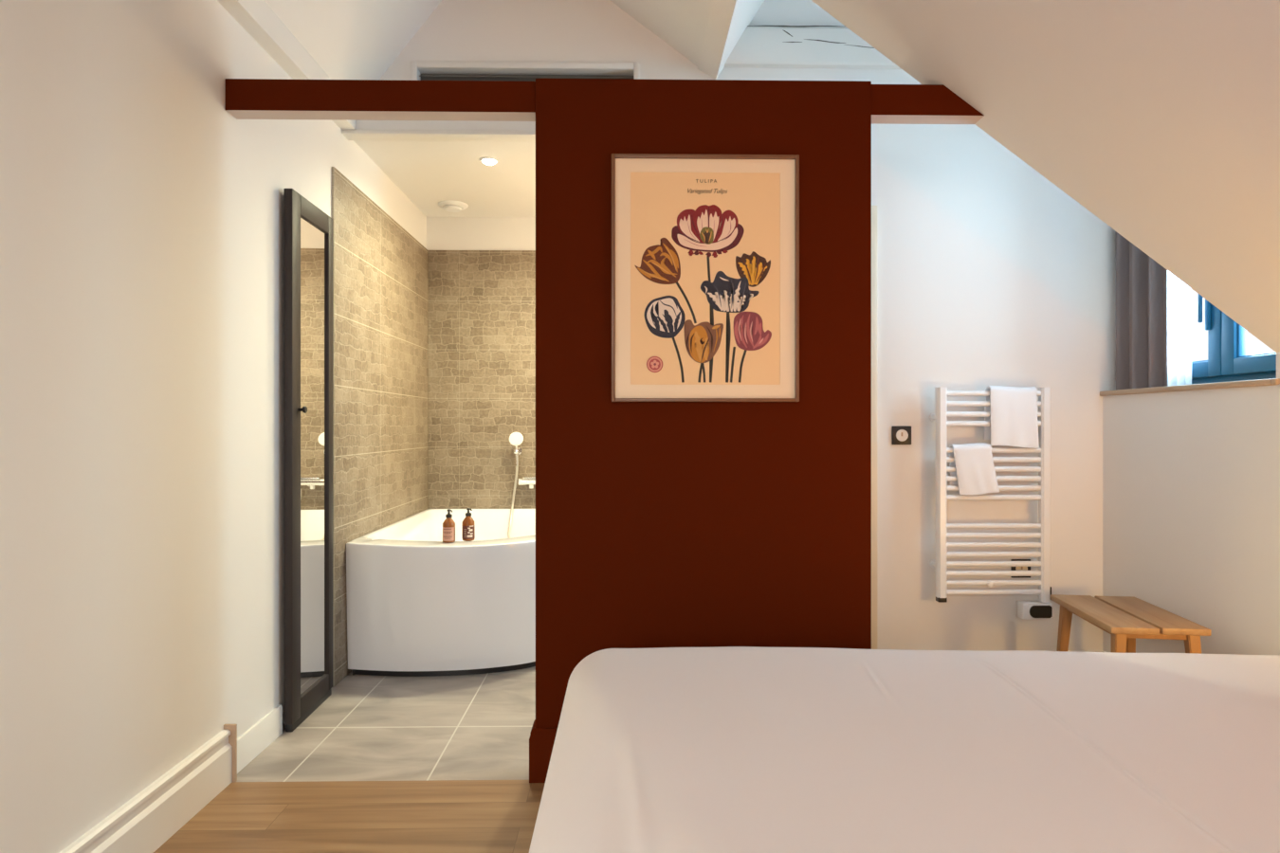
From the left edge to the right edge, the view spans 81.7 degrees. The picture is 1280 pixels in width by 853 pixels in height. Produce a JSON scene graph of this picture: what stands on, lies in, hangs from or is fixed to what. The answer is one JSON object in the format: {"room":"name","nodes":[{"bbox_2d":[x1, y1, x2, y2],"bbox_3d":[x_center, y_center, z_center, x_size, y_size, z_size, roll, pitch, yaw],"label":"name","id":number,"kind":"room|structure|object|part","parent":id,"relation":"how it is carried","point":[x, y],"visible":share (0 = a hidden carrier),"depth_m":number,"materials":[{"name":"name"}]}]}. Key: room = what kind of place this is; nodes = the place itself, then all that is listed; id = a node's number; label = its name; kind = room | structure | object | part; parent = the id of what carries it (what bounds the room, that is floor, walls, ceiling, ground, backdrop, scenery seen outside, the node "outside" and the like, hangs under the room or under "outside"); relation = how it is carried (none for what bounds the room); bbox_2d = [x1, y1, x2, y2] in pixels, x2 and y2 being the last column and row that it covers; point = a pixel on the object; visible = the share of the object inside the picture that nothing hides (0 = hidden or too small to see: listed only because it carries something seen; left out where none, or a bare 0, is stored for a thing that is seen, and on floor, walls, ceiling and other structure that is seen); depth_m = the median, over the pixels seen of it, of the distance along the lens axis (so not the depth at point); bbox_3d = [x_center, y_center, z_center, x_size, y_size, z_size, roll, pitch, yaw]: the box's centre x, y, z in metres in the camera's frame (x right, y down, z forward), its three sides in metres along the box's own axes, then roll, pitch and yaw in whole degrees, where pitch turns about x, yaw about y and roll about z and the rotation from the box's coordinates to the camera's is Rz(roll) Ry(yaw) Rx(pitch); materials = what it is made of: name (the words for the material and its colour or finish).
{"room":"hotel room","nodes":[
{"label":"hotel room","id":0,"kind":"room"},
{"bbox_2d":[0,0,426,852],"bbox_3d":[-1.347,-0.180,1.532,0.100,2.600,6.510,0,0,-1],"label":"wall","id":1,"kind":"structure","parent":0,"point":[141,220],"depth_m":1.92,"materials":[{"name":"white paint"}]},
{"bbox_2d":[59,705,282,852],"bbox_3d":[-1.261,1.030,0.538,0.037,0.180,4.320,0,0,-1],"label":"baseboard","id":2,"kind":"structure","parent":1,"relation":"attached to","point":[144,823],"depth_m":2.06,"materials":[{"name":"white wood"}]},
{"bbox_2d":[217,0,355,129],"bbox_3d":[-1.284,-1.370,0.838,0.122,0.100,4.920,0,0,-1],"label":"crown molding","id":3,"kind":"structure","parent":1,"relation":"attached to","point":[256,17],"depth_m":2.58,"materials":[{"name":"white paint"}]},
{"bbox_2d":[331,166,428,687],"bbox_3d":[-1.333,0.002,3.932,0.012,2.237,1.510,0,0,-1],"label":"wall tiles","id":4,"kind":"structure","parent":1,"relation":"attached to","point":[380,271],"depth_m":3.68,"materials":[{"name":"tile"}]},
{"bbox_2d":[153,666,545,852],"bbox_3d":[0.418,1.150,1.562,3.630,0.060,6.510,0,0,-1],"label":"floor","id":5,"kind":"structure","parent":0,"point":[478,726],"depth_m":2.35,"materials":[{"name":"grey tile"}]},
{"bbox_2d":[283,188,332,731],"bbox_3d":[-1.279,0.125,2.899,0.059,1.990,0.400,0,0,-2],"label":"wall mirror","id":6,"kind":"object","parent":5,"relation":"on","point":[307,229],"visible":1,"depth_m":2.85,"materials":[{"name":"grey paint"}]},
{"bbox_3d":[-1.257,-0.063,2.754,0.027,0.026,0.026,0,0,-2],"label":"knob","id":7,"kind":"part","parent":6,"relation":"part of","materials":[{"name":"black metal"}]},
{"bbox_2d":[300,216,326,695],"bbox_3d":[-1.291,0.115,2.911,0.008,1.830,0.285,0,0,-2],"label":"mirror glass","id":8,"kind":"object","parent":6,"relation":"attached to","point":[313,232],"depth_m":2.91,"materials":[{"name":"white"}]},
{"bbox_2d":[346,509,535,676],"bbox_3d":[-0.587,0.820,3.949,1.476,0.600,1.475,0,0,-1],"label":"bathtub","id":9,"kind":"object","parent":5,"relation":"on","point":[419,604],"visible":0.57,"depth_m":3.29,"materials":[{"name":"white ceramic"}]},
{"bbox_2d":[442,509,455,543],"bbox_3d":[-0.858,0.446,3.320,0.055,0.148,0.056,0,0,-1],"label":"soap bottle","id":10,"kind":"object","parent":9,"relation":"on","point":[448,525],"visible":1,"depth_m":3.30,"materials":[{"name":"orange glass"}]},
{"bbox_2d":[461,508,475,541],"bbox_3d":[-0.784,0.446,3.378,0.056,0.148,0.056,0,0,-1],"label":"soap bottle","id":11,"kind":"object","parent":9,"relation":"on","point":[467,525],"visible":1,"depth_m":3.36,"materials":[{"name":"orange glass"}]},
{"bbox_2d":[529,646,1279,852],"bbox_3d":[0.808,0.838,0.954,2.016,0.564,2.120,0,0,-1],"label":"bed","id":12,"kind":"object","parent":5,"relation":"on","point":[720,749],"visible":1,"depth_m":1.27,"materials":[{"name":"grey fabric"}]},
{"bbox_2d":[1050,594,1211,654],"bbox_3d":[1.841,0.910,2.813,0.328,0.420,0.510,0,0,7],"label":"bench","id":13,"kind":"object","parent":5,"relation":"on","point":[1126,619],"visible":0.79,"depth_m":2.73,"materials":[{"name":"brown wood"}]},
{"bbox_3d":[1.745,0.922,3.049,0.054,0.396,0.064,0,0,7],"label":"leg","id":14,"kind":"part","parent":13,"relation":"part of","materials":[{"name":"brown wood"}]},
{"bbox_3d":[1.687,0.922,2.610,0.054,0.396,0.064,0,0,7],"label":"leg","id":15,"kind":"part","parent":13,"relation":"part of","materials":[{"name":"brown wood"}]},
{"bbox_3d":[1.995,0.922,3.016,0.054,0.396,0.064,0,0,7],"label":"leg","id":16,"kind":"part","parent":13,"relation":"part of","materials":[{"name":"brown wood"}]},
{"bbox_3d":[1.938,0.922,2.577,0.054,0.396,0.064,0,0,7],"label":"leg","id":17,"kind":"part","parent":13,"relation":"part of","materials":[{"name":"brown wood"}]},
{"bbox_2d":[263,0,441,79],"bbox_3d":[-0.933,-1.868,0.824,0.747,0.907,5.080,0,0,-1],"label":"ceiling","id":18,"kind":"structure","parent":0,"point":[347,39],"depth_m":2.98,"materials":[{"name":"white paint"}]},
{"bbox_2d":[353,140,535,217],"bbox_3d":[-0.506,-1.359,4.092,1.670,0.060,1.420,0,0,-1],"label":"ceiling","id":19,"kind":"structure","parent":0,"point":[429,173],"depth_m":3.90,"materials":[{"name":"white paint"}]},
{"bbox_2d":[438,200,468,212],"bbox_3d":[-1.121,-1.314,4.431,0.176,0.040,0.176,0,0,-1],"label":"ceiling vent","id":20,"kind":"object","parent":19,"relation":"in","point":[450,206],"visible":1,"depth_m":4.39,"materials":[{"name":"white plastic"}]},
{"bbox_2d":[479,156,498,165],"bbox_3d":[-0.751,-1.323,3.689,0.096,0.032,0.096,0,0,-1],"label":"recessed light","id":21,"kind":"object","parent":19,"relation":"in","point":[487,160],"visible":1,"depth_m":3.67,"materials":[{"name":"white ceramic"}]},
{"bbox_3d":[-0.751,-1.317,3.689,0.068,0.019,0.068,0,0,-1],"label":"bulb","id":22,"kind":"part","parent":21,"relation":"part of","materials":[{"name":"white glass"}]},
{"bbox_2d":[426,217,535,250],"bbox_3d":[-0.558,-0.130,4.751,1.790,2.499,0.100,0,0,-1],"label":"wall","id":23,"kind":"structure","parent":0,"point":[443,233],"depth_m":4.69,"materials":[{"name":"white paint"}]},
{"bbox_2d":[428,250,535,509],"bbox_3d":[-0.551,0.002,4.695,1.578,2.237,0.012,0,0,-1],"label":"wall tiles","id":24,"kind":"structure","parent":23,"relation":"attached to","point":[482,303],"depth_m":4.68,"materials":[{"name":"tile"}]},
{"bbox_2d":[507,432,523,538],"bbox_3d":[-0.701,0.382,4.580,0.230,0.697,0.213,0,0,-1],"label":"shower","id":25,"kind":"object","parent":23,"relation":"attached to","point":[516,439],"visible":0.68,"depth_m":4.61,"materials":[{"name":"white plastic"}]},
{"bbox_3d":[-0.771,0.175,4.624,0.026,0.141,0.038,0,0,-1],"label":"handle","id":26,"kind":"part","parent":25,"relation":"part of","materials":[{"name":"silver metal"}]},
{"bbox_2d":[517,475,535,488],"bbox_3d":[-0.574,0.351,4.647,0.375,0.074,0.083,0,0,-1],"label":"mixer tap","id":27,"kind":"object","parent":23,"relation":"attached to","point":[530,481],"visible":0.42,"depth_m":4.62,"materials":[{"name":"silver metal"}]},
{"bbox_3d":[-0.735,0.345,4.633,0.052,0.047,0.047,0,0,-1],"label":"knob","id":28,"kind":"part","parent":27,"relation":"part of","materials":[{"name":"silver metal"}]},
{"bbox_3d":[-0.572,0.319,4.643,0.322,0.009,0.075,0,0,-1],"label":"shelf plate","id":29,"kind":"part","parent":27,"relation":"part of","materials":[{"name":"silver metal"}]},
{"bbox_2d":[529,78,871,783],"bbox_3d":[0.203,0.009,2.380,1.105,2.223,0.098,0,0,-1],"label":"wall","id":30,"kind":"structure","parent":0,"point":[659,524],"depth_m":2.35,"materials":[{"name":"brown paint"}]},
{"bbox_2d":[225,78,984,124],"bbox_3d":[-0.102,-1.048,2.390,2.416,0.099,0.068,0,0,-1],"label":"beam","id":31,"kind":"structure","parent":30,"relation":"attached to","point":[246,99],"depth_m":2.35,"materials":[{"name":"brown paint"}]},
{"bbox_2d":[611,153,799,402],"bbox_3d":[0.206,-0.467,2.336,0.591,0.778,0.026,0,0,-1],"label":"framed picture","id":32,"kind":"object","parent":30,"relation":"attached to","point":[705,247],"visible":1,"depth_m":2.34,"materials":[{"name":"beige paper"}]},
{"bbox_2d":[630,172,780,384],"bbox_3d":[0.207,-0.468,2.338,0.483,0.681,0.005,0,0,-1],"label":"print","id":33,"kind":"object","parent":32,"relation":"attached to","point":[705,246],"depth_m":2.34,"materials":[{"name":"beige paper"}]},
{"bbox_2d":[698,0,764,79],"bbox_3d":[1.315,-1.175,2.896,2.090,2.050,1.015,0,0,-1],"label":"beam","id":34,"kind":"structure","parent":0,"point":[727,21],"depth_m":3.04,"materials":[{"name":"white paint"}]},
{"bbox_2d":[355,0,1115,651],"bbox_3d":[0.461,-0.630,3.364,3.780,3.500,0.070,0,0,-1],"label":"wall","id":35,"kind":"structure","parent":0,"point":[989,273],"depth_m":3.35,"materials":[{"name":"white paint"}]},
{"bbox_2d":[341,128,535,141],"bbox_3d":[-0.533,-1.317,3.342,1.590,0.027,0.082,0,0,-1],"label":"trim","id":36,"kind":"structure","parent":35,"relation":"attached to","point":[409,135],"depth_m":3.31,"materials":[{"name":"white paint"}]},
{"bbox_2d":[410,60,639,81],"bbox_3d":[-0.512,-1.541,3.343,1.023,0.178,0.078,0,0,-1],"label":"air vent","id":37,"kind":"object","parent":35,"relation":"in","point":[414,64],"visible":0.43,"depth_m":3.31,"materials":[{"name":"white metal"}]},
{"bbox_3d":[-0.512,-1.541,3.374,0.967,0.122,0.015,0,0,-1],"label":"panel","id":38,"kind":"part","parent":37,"relation":"part of","materials":[{"name":"grey metal"}]},
{"bbox_2d":[723,25,901,69],"bbox_3d":[1.202,-1.700,3.319,1.800,0.170,0.046,0,0,-1],"label":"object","id":39,"kind":"structure","parent":35,"relation":"attached to","point":[758,46],"depth_m":3.29,"materials":[{"name":"white paint"}]},
{"bbox_2d":[871,205,877,649],"bbox_3d":[0.709,0.064,3.304,0.714,2.113,0.058,0,0,-1],"label":"door frame","id":40,"kind":"structure","parent":35,"relation":"in","point":[873,208],"depth_m":3.32,"materials":[{"name":"white"}]},
{"bbox_2d":[891,426,911,444],"bbox_3d":[1.180,0.040,3.334,0.088,0.084,0.014,0,0,-1],"label":"wall switch","id":41,"kind":"object","parent":35,"relation":"attached to","point":[900,435],"visible":1,"depth_m":3.33,"materials":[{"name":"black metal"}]},
{"bbox_2d":[929,387,1052,620],"bbox_3d":[1.562,0.338,3.291,0.506,1.020,0.114,0,0,-1],"label":"towel radiator","id":42,"kind":"object","parent":35,"relation":"attached to","point":[1042,609],"visible":0.93,"depth_m":3.26,"materials":[{"name":"white metal"}]},
{"bbox_2d":[949,442,999,494],"bbox_3d":[1.477,0.187,3.267,0.204,0.228,0.056,0,0,-1],"label":"towel","id":43,"kind":"object","parent":42,"relation":"hanging from","point":[974,463],"visible":0.98,"depth_m":3.24,"materials":[{"name":"white fabric"}]},
{"bbox_3d":[1.559,0.733,3.270,0.428,0.024,0.025,0,0,-1],"label":"rail","id":44,"kind":"part","parent":42,"relation":"part of","materials":[{"name":"white metal"}]},
{"bbox_3d":[1.559,0.691,3.270,0.428,0.024,0.025,0,0,-1],"label":"rail","id":45,"kind":"part","parent":42,"relation":"part of","materials":[{"name":"white metal"}]},
{"bbox_3d":[1.559,0.649,3.270,0.428,0.024,0.025,0,0,-1],"label":"rail","id":46,"kind":"part","parent":42,"relation":"part of","materials":[{"name":"white metal"}]},
{"bbox_3d":[1.559,0.608,3.270,0.428,0.024,0.025,0,0,-1],"label":"rail","id":47,"kind":"part","parent":42,"relation":"part of","materials":[{"name":"white metal"}]},
{"bbox_3d":[1.559,0.566,3.270,0.428,0.024,0.025,0,0,-1],"label":"rail","id":48,"kind":"part","parent":42,"relation":"part of","materials":[{"name":"white metal"}]},
{"bbox_3d":[1.559,0.524,3.270,0.428,0.024,0.025,0,0,-1],"label":"rail","id":49,"kind":"part","parent":42,"relation":"part of","materials":[{"name":"white metal"}]},
{"bbox_3d":[1.559,0.482,3.270,0.428,0.024,0.025,0,0,-1],"label":"rail","id":50,"kind":"part","parent":42,"relation":"part of","materials":[{"name":"white metal"}]},
{"bbox_3d":[1.559,0.440,3.270,0.428,0.024,0.025,0,0,-1],"label":"rail","id":51,"kind":"part","parent":42,"relation":"part of","materials":[{"name":"white metal"}]},
{"bbox_3d":[1.559,0.314,3.270,0.428,0.024,0.025,0,0,-1],"label":"rail","id":52,"kind":"part","parent":42,"relation":"part of","materials":[{"name":"white metal"}]},
{"bbox_3d":[1.559,0.272,3.270,0.428,0.024,0.025,0,0,-1],"label":"rail","id":53,"kind":"part","parent":42,"relation":"part of","materials":[{"name":"white metal"}]},
{"bbox_3d":[1.559,0.231,3.270,0.428,0.024,0.025,0,0,-1],"label":"rail","id":54,"kind":"part","parent":42,"relation":"part of","materials":[{"name":"white metal"}]},
{"bbox_3d":[1.559,0.189,3.270,0.428,0.024,0.025,0,0,-1],"label":"rail","id":55,"kind":"part","parent":42,"relation":"part of","materials":[{"name":"white metal"}]},
{"bbox_3d":[1.559,0.147,3.270,0.428,0.024,0.025,0,0,-1],"label":"rail","id":56,"kind":"part","parent":42,"relation":"part of","materials":[{"name":"white metal"}]},
{"bbox_3d":[1.559,0.105,3.270,0.428,0.024,0.025,0,0,-1],"label":"rail","id":57,"kind":"part","parent":42,"relation":"part of","materials":[{"name":"white metal"}]},
{"bbox_3d":[1.559,-0.013,3.270,0.428,0.024,0.025,0,0,-1],"label":"rail","id":58,"kind":"part","parent":42,"relation":"part of","materials":[{"name":"white metal"}]},
{"bbox_3d":[1.559,-0.054,3.270,0.428,0.024,0.025,0,0,-1],"label":"rail","id":59,"kind":"part","parent":42,"relation":"part of","materials":[{"name":"white metal"}]},
{"bbox_3d":[1.559,-0.101,3.270,0.428,0.024,0.025,0,0,-1],"label":"rail","id":60,"kind":"part","parent":42,"relation":"part of","materials":[{"name":"white metal"}]},
{"bbox_3d":[1.559,-0.147,3.270,0.428,0.024,0.025,0,0,-1],"label":"rail","id":61,"kind":"part","parent":42,"relation":"part of","materials":[{"name":"white metal"}]},
{"bbox_2d":[983,385,1039,448],"bbox_3d":[1.643,-0.043,3.269,0.224,0.274,0.058,0,0,-1],"label":"towel","id":62,"kind":"object","parent":42,"relation":"hanging from","point":[1014,410],"visible":0.99,"depth_m":3.25,"materials":[{"name":"white fabric"}]},
{"bbox_2d":[1010,559,1030,578],"bbox_3d":[1.724,0.642,3.343,0.088,0.084,0.014,0,0,-1],"label":"wall socket","id":63,"kind":"object","parent":35,"relation":"attached to","point":[1012,568],"visible":0.52,"depth_m":3.34,"materials":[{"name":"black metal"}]},
{"bbox_2d":[1028,650,1103,652],"bbox_3d":[1.585,1.068,3.342,1.034,0.104,0.013,0,0,-1],"label":"baseboard","id":64,"kind":"structure","parent":35,"relation":"attached to","point":[1029,650],"depth_m":3.35,"materials":[{"name":"white wood"}]},
{"bbox_2d":[610,0,1279,352],"bbox_3d":[0.823,-1.294,0.835,2.765,2.095,5.040,0,0,-1],"label":"ceiling","id":65,"kind":"structure","parent":0,"point":[1161,118],"depth_m":2.08,"materials":[{"name":"white paint"}]},
{"bbox_2d":[1102,351,1279,655],"bbox_3d":[2.270,-0.530,0.875,0.250,3.300,5.070,0,0,-1],"label":"wall","id":66,"kind":"structure","parent":0,"point":[1191,479],"depth_m":2.80,"materials":[{"name":"white paint"}]},
{"bbox_2d":[1099,378,1279,396],"bbox_3d":[2.231,-0.149,2.901,0.278,0.022,0.914,0,0,-1],"label":"window sill","id":67,"kind":"structure","parent":66,"relation":"attached to","point":[1271,381],"depth_m":2.78,"materials":[{"name":"brown wood"}]},
{"bbox_2d":[1191,293,1276,384],"bbox_3d":[2.277,-0.780,2.913,0.145,1.230,0.885,0,0,-1],"label":"window","id":68,"kind":"structure","parent":66,"relation":"in","point":[1229,360],"depth_m":2.85,"materials":[{"name":"blue paint"}]},
{"bbox_3d":[2.230,-0.460,2.921,0.051,0.160,0.019,0,0,-14],"label":"handle","id":69,"kind":"part","parent":68,"relation":"part of","materials":[{"name":"blue paint"}]},
{"bbox_3d":[2.279,-0.784,3.103,0.055,1.172,0.454,0,0,-1],"label":"sash","id":70,"kind":"part","parent":68,"relation":"part of","materials":[{"name":"blue paint"}]},
{"bbox_3d":[2.320,-0.780,2.913,0.060,1.230,0.885,0,0,-1],"label":"frame","id":71,"kind":"part","parent":68,"relation":"part of","materials":[{"name":"blue paint"}]},
{"bbox_3d":[2.286,-0.784,2.684,0.055,1.172,0.377,0,0,-1],"label":"sash","id":72,"kind":"part","parent":68,"relation":"part of","materials":[{"name":"blue paint"}]},
{"bbox_3d":[2.170,-1.384,2.913,0.082,0.032,0.870,0,0,-1],"label":"rail","id":73,"kind":"object","parent":66,"relation":"attached to","visible":0},
{"bbox_2d":[1115,231,1167,390],"bbox_3d":[2.144,-0.766,3.172,0.058,1.207,0.370,0,0,-1],"label":"curtain","id":74,"kind":"object","parent":73,"relation":"hanging from","point":[1141,282],"visible":0.41,"depth_m":3.17,"materials":[{"name":"grey fabric"}]},
{"bbox_2d":[1167,270,1191,386],"bbox_3d":[2.195,-0.766,3.093,0.023,1.207,0.291,0,0,-1],"label":"sheer curtain","id":75,"kind":"object","parent":73,"relation":"hanging from","point":[1179,293],"visible":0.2,"depth_m":3.00,"materials":[{"name":"white fabric"}]}
]}

